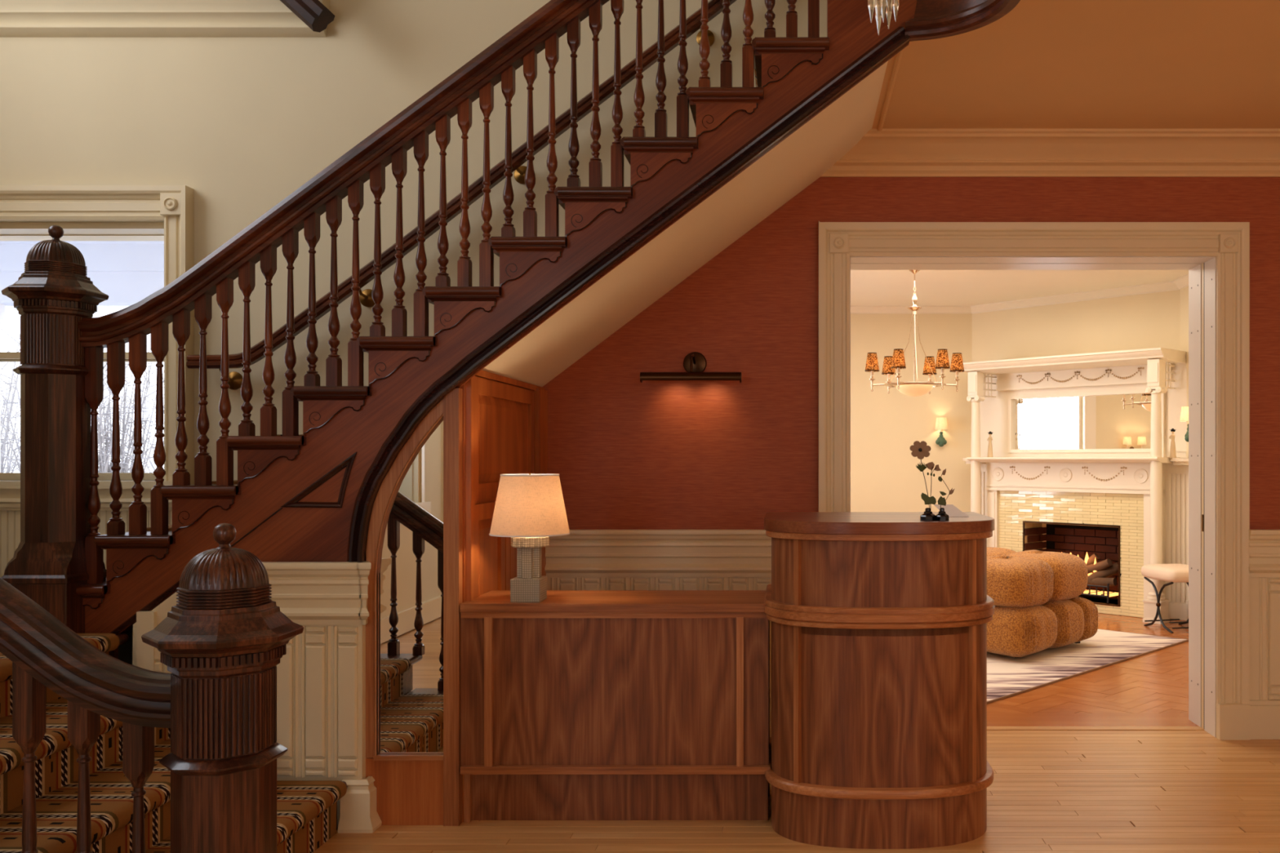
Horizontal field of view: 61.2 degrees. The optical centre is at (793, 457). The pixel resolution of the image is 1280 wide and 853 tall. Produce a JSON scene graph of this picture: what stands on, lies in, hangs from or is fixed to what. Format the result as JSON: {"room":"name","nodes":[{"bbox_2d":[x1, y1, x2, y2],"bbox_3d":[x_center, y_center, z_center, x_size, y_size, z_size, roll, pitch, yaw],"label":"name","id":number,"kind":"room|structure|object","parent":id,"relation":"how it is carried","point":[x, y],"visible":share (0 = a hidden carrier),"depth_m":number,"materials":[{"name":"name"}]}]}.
{"room":"historic interior","nodes":[
{"label":"historic interior","id":0,"kind":"room"},
{"bbox_2d":[0,240,164,472],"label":"window","id":1,"kind":"structure","parent":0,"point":[128,272],"depth_m":8.27,"materials":[{"name":"glass"}]},
{"bbox_2d":[0,0,1279,664],"bbox_3d":[-0.600,-1.510,5.080,8.000,5.600,0.300,0,0,0],"label":"wall","id":2,"kind":"structure","parent":0,"point":[243,123],"depth_m":4.93,"materials":[{"name":"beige paint"}]},
{"bbox_2d":[0,498,172,577],"bbox_3d":[-3.482,0.401,4.902,1.536,0.428,0.055,0,0,0],"label":"wainscot","id":3,"kind":"structure","parent":2,"relation":"attached to","point":[10,517],"depth_m":4.92,"materials":[{"name":"beige paint"}]},
{"bbox_2d":[0,185,194,506],"bbox_3d":[-3.443,-0.508,5.040,1.345,1.469,0.381,0,0,0],"label":"window","id":4,"kind":"structure","parent":2,"relation":"in","point":[173,205],"depth_m":4.89,"materials":[{"name":"beige paint"}]},
{"bbox_2d":[0,0,329,36],"bbox_3d":[-3.186,-2.127,4.850,2.129,0.365,0.160,0,0,0],"label":"crown molding","id":5,"kind":"structure","parent":2,"relation":"attached to","point":[18,18],"depth_m":4.88,"materials":[{"name":"beige paint"}]},
{"bbox_2d":[280,0,334,31],"bbox_3d":[-2.535,-2.345,4.787,0.998,0.931,0.285,0,0,0],"label":"stair rail","id":6,"kind":"object","parent":2,"relation":"attached to","point":[313,13],"visible":1,"depth_m":4.66,"materials":[{"name":"brown wood"}]},
{"bbox_2d":[186,0,736,389],"bbox_3d":[-1.351,-1.332,4.866,2.762,2.035,0.128,0,0,0],"label":"wall handrail","id":7,"kind":"object","parent":2,"relation":"attached to","point":[672,39],"visible":0.62,"depth_m":4.81,"materials":[{"name":"brown wood"}]},
{"bbox_2d":[544,529,771,737],"bbox_3d":[-0.532,0.810,4.889,1.265,0.961,0.066,0,0,0],"label":"wainscot","id":8,"kind":"structure","parent":2,"relation":"attached to","point":[580,559],"depth_m":4.88,"materials":[{"name":"beige paint"}]},
{"bbox_2d":[640,351,741,382],"bbox_3d":[-0.460,-0.413,4.848,0.452,0.152,0.164,0,0,0],"label":"picture light","id":9,"kind":"object","parent":2,"relation":"attached to","point":[695,363],"visible":1,"depth_m":4.77,"materials":[{"name":"brown metal"}]},
{"bbox_2d":[818,221,1250,740],"bbox_3d":[1.102,0.102,5.061,1.973,2.376,0.379,0,0,0],"label":"door frame","id":10,"kind":"structure","parent":2,"relation":"in","point":[1215,255],"depth_m":4.90,"materials":[{"name":"beige paint"}]},
{"bbox_2d":[820,128,1279,177],"bbox_3d":[1.653,-1.384,4.845,3.295,0.172,0.170,0,0,0],"label":"crown molding","id":11,"kind":"structure","parent":2,"relation":"attached to","point":[888,152],"depth_m":4.86,"materials":[{"name":"paint"}]},
{"bbox_2d":[1248,529,1279,739],"bbox_3d":[2.692,0.810,4.889,1.216,0.961,0.066,0,0,0],"label":"wainscot","id":12,"kind":"structure","parent":2,"relation":"attached to","point":[1264,544],"depth_m":4.90,"materials":[{"name":"beige paint"}]},
{"bbox_2d":[313,613,1279,852],"bbox_3d":[-0.100,1.349,4.500,9.001,0.123,15.600,0,0,0],"label":"floor","id":13,"kind":"structure","parent":0,"point":[1050,791],"depth_m":4.06,"materials":[{"name":"brown wood"}]},
{"bbox_2d":[459,369,547,822],"bbox_3d":[-1.165,0.483,4.353,0.060,1.613,1.155,0,0,0],"label":"wood paneling","id":14,"kind":"structure","parent":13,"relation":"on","point":[504,420],"depth_m":4.09,"materials":[{"name":"brown wood"}]},
{"bbox_2d":[0,0,1020,852],"bbox_3d":[-1.762,-0.566,3.265,4.977,3.712,3.330,0,0,0],"label":"staircase","id":15,"kind":"structure","parent":13,"relation":"on","point":[100,752],"depth_m":3.72,"materials":[{"name":"brown wood"}]},
{"bbox_2d":[132,560,382,833],"bbox_3d":[-1.876,0.826,3.712,0.864,0.928,0.097,0,0,0],"label":"wainscot","id":16,"kind":"structure","parent":15,"relation":"attached to","point":[321,676],"depth_m":3.70,"materials":[{"name":"beige paint"}]},
{"bbox_2d":[365,387,462,826],"bbox_3d":[-1.348,0.523,3.785,0.354,1.534,0.100,0,0,0],"label":"mirror panel","id":17,"kind":"object","parent":15,"relation":"attached to","point":[414,545],"visible":0.9,"depth_m":3.76,"materials":[{"name":"brown wood"}]},
{"bbox_2d":[373,413,443,755],"bbox_3d":[-1.344,0.447,3.752,0.252,1.218,0.026,0,0,0],"label":"mirror","id":18,"kind":"object","parent":17,"relation":"on","point":[408,504],"depth_m":3.76,"materials":[{"name":"silver mirror"}]},
{"bbox_2d":[459,590,770,822],"bbox_3d":[-0.623,0.900,3.910,1.090,0.781,0.380,0,0,0],"label":"reception desk","id":19,"kind":"object","parent":13,"relation":"on","point":[575,704],"depth_m":3.75,"materials":[{"name":"brown wood"}]},
{"bbox_2d":[488,473,570,602],"bbox_3d":[-0.938,0.282,3.800,0.281,0.453,0.281,0,0,0],"label":"table lamp","id":20,"kind":"object","parent":19,"relation":"on","point":[530,508],"visible":1,"depth_m":3.72,"materials":[{"name":"fabric"}]},
{"bbox_2d":[459,590,765,612],"bbox_3d":[-0.621,0.524,3.910,1.086,0.030,0.380,0,0,0],"label":"countertop","id":21,"kind":"structure","parent":19,"relation":"on","point":[493,601],"depth_m":3.77,"materials":[{"name":"brown wood"}]},
{"bbox_2d":[764,511,994,848],"bbox_3d":[0.300,0.751,3.825,0.810,1.078,0.671,0,0,0],"label":"reception desk","id":22,"kind":"object","parent":13,"relation":"on","point":[879,620],"visible":1,"depth_m":3.54,"materials":[{"name":"brown wood"}]},
{"bbox_2d":[909,440,940,520],"bbox_3d":[0.446,0.077,3.600,0.107,0.269,0.052,0,0,0],"label":"sculpture","id":23,"kind":"object","parent":22,"relation":"on","point":[920,450],"visible":1,"depth_m":3.59,"materials":[{"name":"brown metal"}]},
{"bbox_2d":[936,468,955,520],"bbox_3d":[0.512,0.124,3.600,0.065,0.176,0.044,0,0,0],"label":"sculpture","id":24,"kind":"object","parent":22,"relation":"on","point":[941,515],"visible":1,"depth_m":3.59,"materials":[{"name":"brown metal"}]},
{"bbox_2d":[933,504,968,516],"bbox_3d":[0.578,0.194,3.910,0.080,0.035,0.226,0,0,-4],"label":"paper sheet","id":25,"kind":"object","parent":22,"relation":"on","point":[951,510],"visible":0.71,"depth_m":3.91,"materials":[{"name":"white paper"}]},
{"bbox_2d":[962,347,1188,624],"bbox_3d":[2.391,0.220,9.123,2.260,2.140,0.652,0,0,45],"label":"fireplace","id":26,"kind":"object","parent":13,"relation":"on","point":[1082,440],"visible":0.8,"depth_m":9.00,"materials":[{"name":"wood"}]},
{"bbox_2d":[962,457,986,463],"bbox_3d":[1.698,0.029,9.844,0.260,0.053,0.280,0,0,45],"label":"shelf","id":27,"kind":"object","parent":26,"relation":"attached to","point":[967,461],"depth_m":9.77,"materials":[{"name":"paint"}]},
{"bbox_2d":[986,431,993,457],"bbox_3d":[1.772,-0.121,9.599,0.055,0.235,0.055,0,0,0],"label":"figurine","id":28,"kind":"object","parent":26,"relation":"on","point":[989,439],"visible":0.97,"depth_m":9.59,"materials":[{"name":"beige ceramic"}]},
{"bbox_2d":[966,457,1180,462],"bbox_3d":[2.364,0.018,9.096,1.800,0.044,0.495,0,0,45],"label":"mantel shelf","id":29,"kind":"object","parent":26,"relation":"attached to","point":[973,460],"depth_m":8.85,"materials":[{"name":"paint"}]},
{"bbox_2d":[1019,393,1146,449],"bbox_3d":[2.473,-0.302,9.190,1.360,0.475,0.008,0,0,45],"label":"mirror","id":30,"kind":"object","parent":26,"relation":"attached to","point":[1112,421],"depth_m":9.16,"materials":[{"name":"silver mirror"}]},
{"bbox_2d":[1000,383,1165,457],"bbox_3d":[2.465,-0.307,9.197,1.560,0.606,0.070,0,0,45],"label":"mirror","id":31,"kind":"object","parent":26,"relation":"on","point":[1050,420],"depth_m":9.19,"materials":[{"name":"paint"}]},
{"bbox_2d":[1168,428,1176,457],"bbox_3d":[2.991,-0.116,8.408,0.055,0.235,0.054,0,0,0],"label":"figurine","id":32,"kind":"object","parent":26,"relation":"on","point":[1172,449],"visible":1,"depth_m":8.39,"materials":[{"name":"beige ceramic"}]},
{"bbox_2d":[1169,457,1188,465],"bbox_3d":[3.112,0.029,8.429,0.260,0.053,0.280,0,0,45],"label":"shelf","id":33,"kind":"object","parent":26,"relation":"attached to","point":[1173,461],"depth_m":8.35,"materials":[{"name":"paint"}]},
{"bbox_2d":[986,628,1188,703],"bbox_3d":[0.919,1.284,7.184,2.304,0.010,3.008,0,0,43],"label":"rug","id":34,"kind":"object","parent":13,"relation":"on","point":[1007,677],"visible":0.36,"depth_m":6.75,"materials":[{"name":"beige fabric"}]},
{"bbox_2d":[986,546,1097,658],"bbox_3d":[1.388,0.953,7.283,1.051,0.638,0.995,0,0,44],"label":"lounge chair","id":35,"kind":"object","parent":34,"relation":"on","point":[1038,606],"visible":0.6,"depth_m":6.80,"materials":[{"name":"fabric"}]},
{"bbox_2d":[986,546,1016,556],"bbox_3d":[1.329,0.802,7.603,0.520,0.332,0.502,0,0,44],"label":"cushion","id":36,"kind":"object","parent":35,"relation":"on","point":[991,551],"depth_m":7.48,"materials":[{"name":"fabric"}]},
{"bbox_2d":[986,555,1053,607],"bbox_3d":[1.395,0.809,6.948,0.506,0.336,0.490,0,0,44],"label":"cushion","id":37,"kind":"object","parent":35,"relation":"on","point":[1012,581],"depth_m":6.74,"materials":[{"name":"fabric"}]},
{"bbox_2d":[986,604,1057,657],"bbox_3d":[1.402,1.099,6.927,0.534,0.346,0.490,0,0,44],"label":"seat cushion","id":38,"kind":"object","parent":35,"relation":"on","point":[1013,630],"depth_m":6.70,"materials":[{"name":"fabric"}]},
{"bbox_2d":[1006,550,1088,601],"bbox_3d":[1.694,0.802,7.255,0.520,0.336,0.506,0,0,44],"label":"cushion","id":39,"kind":"object","parent":35,"relation":"on","point":[1069,577],"depth_m":7.05,"materials":[{"name":"fabric"}]},
{"bbox_2d":[1041,600,1084,648],"bbox_3d":[1.662,1.099,7.199,0.533,0.336,0.370,0,0,44],"label":"seat cushion","id":40,"kind":"object","parent":35,"relation":"on","point":[1069,614],"depth_m":7.00,"materials":[{"name":"fabric"}]},
{"bbox_2d":[1069,596,1097,642],"bbox_3d":[1.833,1.099,7.369,0.523,0.332,0.250,0,0,44],"label":"seat cushion","id":41,"kind":"object","parent":35,"relation":"on","point":[1089,611],"depth_m":7.18,"materials":[{"name":"fabric"}]},
{"bbox_2d":[1141,564,1188,633],"bbox_3d":[2.897,1.057,8.062,0.380,0.484,0.460,0,0,-14],"label":"stool","id":42,"kind":"object","parent":13,"relation":"on","point":[1171,573],"visible":0.63,"depth_m":7.98,"materials":[{"name":"white fabric"}]},
{"bbox_2d":[850,313,972,511],"bbox_3d":[0.137,-0.070,10.182,3.713,2.720,0.150,0,0,0],"label":"wall","id":43,"kind":"structure","parent":0,"point":[885,476],"depth_m":10.11,"materials":[{"name":"paint"}]},
{"bbox_2d":[850,306,971,313],"bbox_3d":[0.060,-1.397,10.072,3.321,0.065,0.070,0,0,0],"label":"crown molding","id":44,"kind":"structure","parent":43,"relation":"attached to","point":[854,309],"depth_m":10.07,"materials":[{"name":"paint"}]},
{"bbox_2d":[934,417,947,446],"bbox_3d":[1.394,-0.241,10.045,0.124,0.276,0.124,0,0,0],"label":"wall sconce","id":45,"kind":"object","parent":43,"relation":"attached to","point":[941,422],"visible":1,"depth_m":10.02,"materials":[{"name":"white fabric"}]},
{"bbox_2d":[850,270,1188,306],"bbox_3d":[0.825,-1.480,7.769,5.150,0.100,5.077,0,0,0],"label":"ceiling","id":46,"kind":"structure","parent":0,"point":[868,287],"depth_m":8.76,"materials":[{"name":"paint"}]},
{"bbox_2d":[864,270,964,396],"bbox_3d":[0.910,-0.945,8.000,0.749,0.970,0.676,0,0,0],"label":"chandelier","id":47,"kind":"object","parent":46,"relation":"hanging from","point":[897,361],"visible":0.99,"depth_m":7.96,"materials":[{"name":"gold metal"}]},
{"bbox_2d":[871,0,1279,128],"bbox_3d":[1.800,-1.550,0.870,3.000,0.160,8.140,0,0,0],"label":"ceiling","id":48,"kind":"structure","parent":0,"point":[1043,64],"depth_m":4.04,"materials":[{"name":"paint"}]},
{"bbox_2d":[876,48,903,131],"bbox_3d":[0.385,-1.469,4.285,0.024,0.024,0.970,0,0,0],"label":"trim","id":49,"kind":"structure","parent":48,"relation":"attached to","point":[898,56],"depth_m":4.22,"materials":[{"name":"paint"}]},
{"bbox_2d":[972,289,1180,549],"bbox_3d":[2.505,-0.070,9.401,2.146,2.720,0.150,0,0,45],"label":"wall","id":50,"kind":"structure","parent":0,"point":[1149,320],"depth_m":9.30,"materials":[{"name":"paint"}]},
{"bbox_2d":[969,280,1178,313],"bbox_3d":[2.392,-1.397,9.359,0.070,0.065,2.046,0,0,-45],"label":"crown molding","id":51,"kind":"structure","parent":50,"relation":"attached to","point":[1167,286],"depth_m":9.28,"materials":[{"name":"paint"}]},
{"bbox_2d":[1180,286,1188,457],"bbox_3d":[3.215,-0.070,6.995,0.150,2.720,3.530,0,0,0],"label":"wall","id":52,"kind":"structure","parent":0,"point":[1184,291],"depth_m":8.54,"materials":[{"name":"paint"}]},
{"bbox_2d":[1173,274,1188,289],"bbox_3d":[3.105,-1.397,6.955,0.070,0.065,3.410,0,0,0],"label":"crown molding","id":53,"kind":"structure","parent":52,"relation":"attached to","point":[1181,282],"depth_m":8.50,"materials":[{"name":"paint"}]},
{"bbox_2d":[1179,406,1188,441],"bbox_3d":[3.078,-0.262,8.319,0.124,0.276,0.124,0,0,0],"label":"wall sconce","id":54,"kind":"object","parent":52,"relation":"attached to","point":[1184,410],"visible":0.41,"depth_m":8.29,"materials":[{"name":"white fabric"}]},
{"bbox_2d":[1186,600,1188,619],"bbox_3d":[3.130,1.210,6.955,0.020,0.160,3.410,0,0,0],"label":"baseboard","id":55,"kind":"structure","parent":52,"relation":"attached to","point":[1187,601],"depth_m":8.45,"materials":[{"name":"paint"}]},
{"bbox_3d":[-0.475,-4.360,0.950,7.750,0.100,8.500,0,0,0],"label":"ceiling","id":56,"kind":"structure","parent":0,"visible":0},
{"bbox_2d":[867,0,898,35],"bbox_3d":[0.186,-2.596,2.200,0.420,3.428,0.420,0,0,0],"label":"chandelier","id":57,"kind":"object","parent":56,"relation":"hanging from","point":[882,7],"visible":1,"depth_m":2.19,"materials":[{"name":"clear glass"}]},
{"label":"outside","id":58,"kind":"structure","parent":0,"visible":0},
{"bbox_3d":[-5.000,1.590,20.000,70.000,0.100,80.000,0,0,0],"label":"ground","id":59,"kind":"structure","parent":58,"visible":0},
{"bbox_2d":[0,334,104,472],"bbox_3d":[-9.140,0.027,11.611,2.744,3.137,2.839,0,0,-20],"label":"bare shrub","id":60,"kind":"object","parent":59,"relation":"on","point":[3,441],"visible":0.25,"depth_m":11.61,"materials":[{"name":"grey plant"}]},
{"bbox_2d":[0,328,164,472],"bbox_3d":[-6.935,0.131,10.609,2.293,2.927,2.532,0,0,35],"label":"trees","id":61,"kind":"object","parent":59,"relation":"on","point":[107,449],"visible":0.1,"depth_m":10.60,"materials":[{"name":"grey plant"}]},
{"bbox_2d":[103,363,164,472],"bbox_3d":[-7.207,-0.351,13.916,2.986,3.894,2.786,0,0,-43],"label":"bare shrub","id":62,"kind":"object","parent":59,"relation":"on","point":[147,363],"visible":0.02,"depth_m":13.34,"materials":[{"name":"grey plant"}]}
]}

